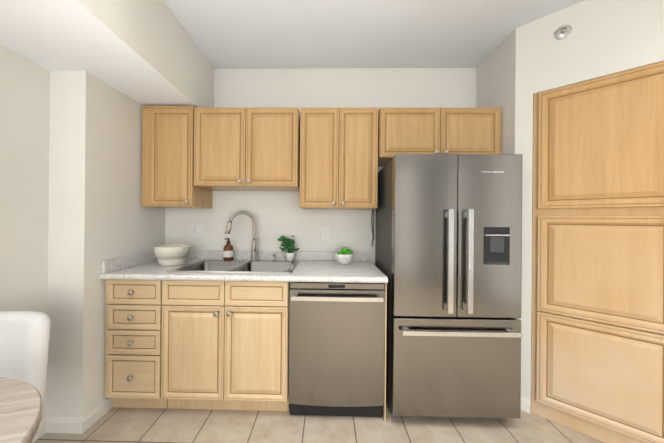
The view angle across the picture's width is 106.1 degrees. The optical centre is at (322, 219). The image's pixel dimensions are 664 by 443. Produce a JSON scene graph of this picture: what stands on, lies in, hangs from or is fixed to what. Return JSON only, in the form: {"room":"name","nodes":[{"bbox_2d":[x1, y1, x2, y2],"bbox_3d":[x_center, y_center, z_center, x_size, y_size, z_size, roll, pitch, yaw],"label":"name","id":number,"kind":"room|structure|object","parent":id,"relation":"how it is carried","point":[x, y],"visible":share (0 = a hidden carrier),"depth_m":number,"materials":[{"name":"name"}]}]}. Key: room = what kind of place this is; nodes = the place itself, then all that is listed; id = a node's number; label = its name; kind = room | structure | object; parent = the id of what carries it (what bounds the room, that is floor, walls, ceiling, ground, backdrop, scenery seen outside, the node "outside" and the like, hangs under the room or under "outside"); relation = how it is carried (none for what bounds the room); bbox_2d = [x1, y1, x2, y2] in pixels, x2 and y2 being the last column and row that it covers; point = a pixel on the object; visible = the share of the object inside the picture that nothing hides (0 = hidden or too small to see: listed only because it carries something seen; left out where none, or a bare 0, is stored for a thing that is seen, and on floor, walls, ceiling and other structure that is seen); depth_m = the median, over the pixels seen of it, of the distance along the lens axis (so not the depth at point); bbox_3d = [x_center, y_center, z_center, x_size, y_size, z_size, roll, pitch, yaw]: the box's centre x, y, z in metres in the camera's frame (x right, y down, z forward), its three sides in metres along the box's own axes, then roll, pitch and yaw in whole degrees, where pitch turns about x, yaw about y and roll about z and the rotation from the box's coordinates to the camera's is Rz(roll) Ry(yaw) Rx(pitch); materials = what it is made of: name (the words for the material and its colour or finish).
{"room":"kitchen","nodes":[
{"label":"kitchen","id":0,"kind":"room"},
{"bbox_2d":[0,0,215,420],"bbox_3d":[-1.333,-0.044,0.067,0.641,2.600,4.300,0,0,1],"label":"wall","id":1,"kind":"structure","parent":0,"point":[82,82],"depth_m":1.48,"materials":[{"name":"paint"}]},
{"bbox_2d":[32,419,45,442],"bbox_3d":[-1.665,1.210,-0.304,0.012,0.084,3.548,0,0,1],"label":"baseboard","id":2,"kind":"structure","parent":1,"relation":"attached to","point":[41,431],"depth_m":1.44,"materials":[{"name":"white paint"}]},
{"bbox_2d":[45,417,81,433],"bbox_3d":[-1.530,1.213,1.473,0.217,0.084,0.012,0,0,1],"label":"baseboard","id":3,"kind":"structure","parent":1,"relation":"attached to","point":[62,425],"depth_m":1.47,"materials":[{"name":"white paint"}]},
{"bbox_2d":[81,398,112,433],"bbox_3d":[-1.413,1.214,1.569,0.012,0.084,0.207,0,0,1],"label":"baseboard","id":4,"kind":"structure","parent":1,"relation":"attached to","point":[94,415],"depth_m":1.55,"materials":[{"name":"white paint"}]},
{"bbox_2d":[191,224,203,236],"bbox_3d":[-1.106,0.099,2.206,0.115,0.115,0.013,0,0,1],"label":"outlet","id":5,"kind":"object","parent":1,"relation":"attached to","point":[197,230],"visible":1,"depth_m":2.21,"materials":[{"name":"white plastic"}]},
{"bbox_2d":[34,401,603,442],"bbox_3d":[0.448,1.272,0.182,4.820,0.001,5.200,0,0,1],"label":"floor","id":6,"kind":"structure","parent":0,"point":[135,425],"depth_m":1.51,"materials":[{"name":"tile"}]},
{"bbox_2d":[0,377,41,442],"bbox_3d":[-1.065,0.880,0.378,0.846,0.756,0.846,0,0,1],"label":"dining table","id":7,"kind":"object","parent":6,"relation":"on","point":[20,410],"visible":1,"depth_m":0.66,"materials":[{"name":"brown wood"}]},
{"bbox_2d":[0,311,50,442],"bbox_3d":[-1.383,0.832,0.873,0.425,0.849,0.531,1,0,-8],"label":"dining chair","id":8,"kind":"object","parent":6,"relation":"on","point":[24,341],"visible":0.6,"depth_m":1.06,"materials":[{"name":"fabric"}]},
{"bbox_2d":[104,279,167,408],"bbox_3d":[-1.219,0.821,1.892,0.376,0.876,0.640,0,0,1],"label":"base cabinet","id":9,"kind":"object","parent":6,"relation":"on","point":[133,329],"visible":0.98,"depth_m":1.60,"materials":[{"name":"brown wood"}]},
{"bbox_2d":[161,280,289,410],"bbox_3d":[-0.621,0.826,1.877,0.810,0.876,0.647,0,0,1],"label":"base cabinet","id":10,"kind":"object","parent":6,"relation":"on","point":[224,345],"visible":0.96,"depth_m":1.59,"materials":[{"name":"brown wood"}]},
{"bbox_2d":[99,250,387,282],"bbox_3d":[-0.497,0.331,1.877,1.814,0.114,0.642,0,0,1],"label":"countertop","id":11,"kind":"structure","parent":10,"relation":"on","point":[321,266],"depth_m":1.69,"materials":[{"name":"stone"}]},
{"bbox_2d":[154,244,189,265],"bbox_3d":[-1.155,0.269,1.925,0.248,0.150,0.239,0,0,1],"label":"mixing bowl","id":12,"kind":"object","parent":11,"relation":"on","point":[172,255],"visible":1,"depth_m":1.84,"materials":[{"name":"beige ceramic"}]},
{"bbox_2d":[167,259,299,272],"bbox_3d":[-0.617,0.439,1.902,0.839,0.192,0.512,0,0,1],"label":"sink","id":13,"kind":"object","parent":11,"relation":"in","point":[241,266],"visible":0.35,"depth_m":2.07,"materials":[{"name":"metal"}]},
{"bbox_2d":[223,238,232,260],"bbox_3d":[-0.795,0.248,2.107,0.078,0.186,0.078,0,0,1],"label":"soap bottle","id":14,"kind":"object","parent":13,"relation":"on","point":[228,251],"visible":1,"depth_m":2.08,"materials":[{"name":"orange glass"}]},
{"bbox_2d":[277,235,298,260],"bbox_3d":[-0.285,0.238,2.123,0.180,0.214,0.164,0,0,1],"label":"potted plant","id":15,"kind":"object","parent":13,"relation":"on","point":[288,245],"visible":1,"depth_m":2.09,"materials":[{"name":"green plant"}]},
{"bbox_2d":[225,211,258,260],"bbox_3d":[-0.660,0.134,2.079,0.254,0.416,0.150,0,0,1],"label":"faucet","id":16,"kind":"object","parent":11,"relation":"on","point":[253,247],"visible":1,"depth_m":2.10,"materials":[{"name":"silver metal"}]},
{"bbox_2d":[335,247,352,264],"bbox_3d":[0.172,0.287,2.019,0.152,0.137,0.150,0,0,1],"label":"potted plant","id":17,"kind":"object","parent":11,"relation":"on","point":[344,255],"visible":1,"depth_m":1.98,"materials":[{"name":"white ceramic"}]},
{"bbox_2d":[289,282,386,421],"bbox_3d":[0.099,0.832,1.850,0.612,0.876,0.674,0,0,1],"label":"dishwasher","id":18,"kind":"object","parent":6,"relation":"on","point":[337,348],"visible":1,"depth_m":1.56,"materials":[{"name":"grey metal"}]},
{"bbox_2d":[375,154,522,418],"bbox_3d":[0.827,0.438,1.806,0.770,1.676,0.671,0,0,1],"label":"refrigerator","id":19,"kind":"object","parent":6,"relation":"on","point":[448,249],"visible":1,"depth_m":1.52,"materials":[{"name":"grey metal"}]},
{"bbox_2d":[531,61,663,442],"bbox_3d":[1.762,0.226,1.614,0.606,2.114,0.539,0,0,42],"label":"pantry cabinet","id":20,"kind":"object","parent":6,"relation":"on","point":[597,365],"visible":1,"depth_m":1.44,"materials":[{"name":"brown wood"}]},
{"bbox_2d":[212,68,475,264],"bbox_3d":[0.187,-0.028,2.189,2.282,2.600,0.002,0,0,1],"label":"wall","id":21,"kind":"structure","parent":0,"point":[276,214],"depth_m":2.19,"materials":[{"name":"paint"}]},
{"bbox_2d":[141,106,211,208],"bbox_3d":[-1.178,-0.482,2.035,0.405,0.764,0.355,0,0,1],"label":"upper cabinet","id":22,"kind":"object","parent":21,"relation":"attached to","point":[167,156],"visible":0.94,"depth_m":1.89,"materials":[{"name":"brown wood"}]},
{"bbox_2d":[194,107,299,190],"bbox_3d":[-0.576,-0.549,2.024,0.790,0.594,0.355,0,0,1],"label":"upper cabinet","id":23,"kind":"object","parent":21,"relation":"attached to","point":[246,148],"visible":0.98,"depth_m":1.88,"materials":[{"name":"brown wood"}]},
{"bbox_2d":[321,227,329,239],"bbox_3d":[0.025,0.122,2.187,0.070,0.115,0.009,0,0,1],"label":"electrical outlet plate","id":24,"kind":"object","parent":21,"relation":"attached to","point":[324,233],"visible":1,"depth_m":2.19,"materials":[{"name":"white plastic"}]},
{"bbox_2d":[299,107,377,209],"bbox_3d":[0.124,-0.464,2.010,0.587,0.752,0.355,0,0,1],"label":"upper cabinet","id":25,"kind":"object","parent":21,"relation":"attached to","point":[338,158],"visible":1,"depth_m":1.86,"materials":[{"name":"brown wood"}]},
{"bbox_2d":[371,209,373,245],"bbox_3d":[0.436,0.054,2.171,0.025,0.360,0.010,0,0,1],"label":"power cord","id":26,"kind":"object","parent":21,"relation":"hanging from","point":[373,225],"visible":0.85,"depth_m":2.17,"materials":[{"name":"black plastic"}]},
{"bbox_2d":[378,108,501,166],"bbox_3d":[0.877,-0.647,1.997,0.896,0.373,0.355,0,0,1],"label":"upper cabinet","id":27,"kind":"object","parent":21,"relation":"attached to","point":[439,130],"visible":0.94,"depth_m":1.85,"materials":[{"name":"brown wood"}]},
{"bbox_2d":[163,0,584,68],"bbox_3d":[0.470,-1.328,0.185,4.820,0.001,5.200,0,0,1],"label":"ceiling","id":28,"kind":"structure","parent":0,"point":[260,34],"depth_m":1.75,"materials":[{"name":"paint"}]},
{"bbox_2d":[476,0,663,412],"bbox_3d":[1.573,-0.017,1.702,0.509,2.600,0.902,0,0,1],"label":"wall","id":29,"kind":"structure","parent":0,"point":[607,37],"depth_m":1.62,"materials":[{"name":"paint"}]},
{"bbox_2d":[521,397,529,413],"bbox_3d":[1.339,1.238,1.681,0.092,0.084,0.012,0,0,42],"label":"baseboard","id":30,"kind":"structure","parent":29,"relation":"attached to","point":[525,404],"depth_m":1.66,"materials":[{"name":"white paint"}]},
{"bbox_2d":[554,25,571,39],"bbox_3d":[1.501,-1.172,1.556,0.066,0.084,0.061,0,0,1],"label":"sprinkler","id":31,"kind":"object","parent":29,"relation":"attached to","point":[562,32],"visible":1,"depth_m":1.55,"materials":[{"name":"silver metal"}]}
]}

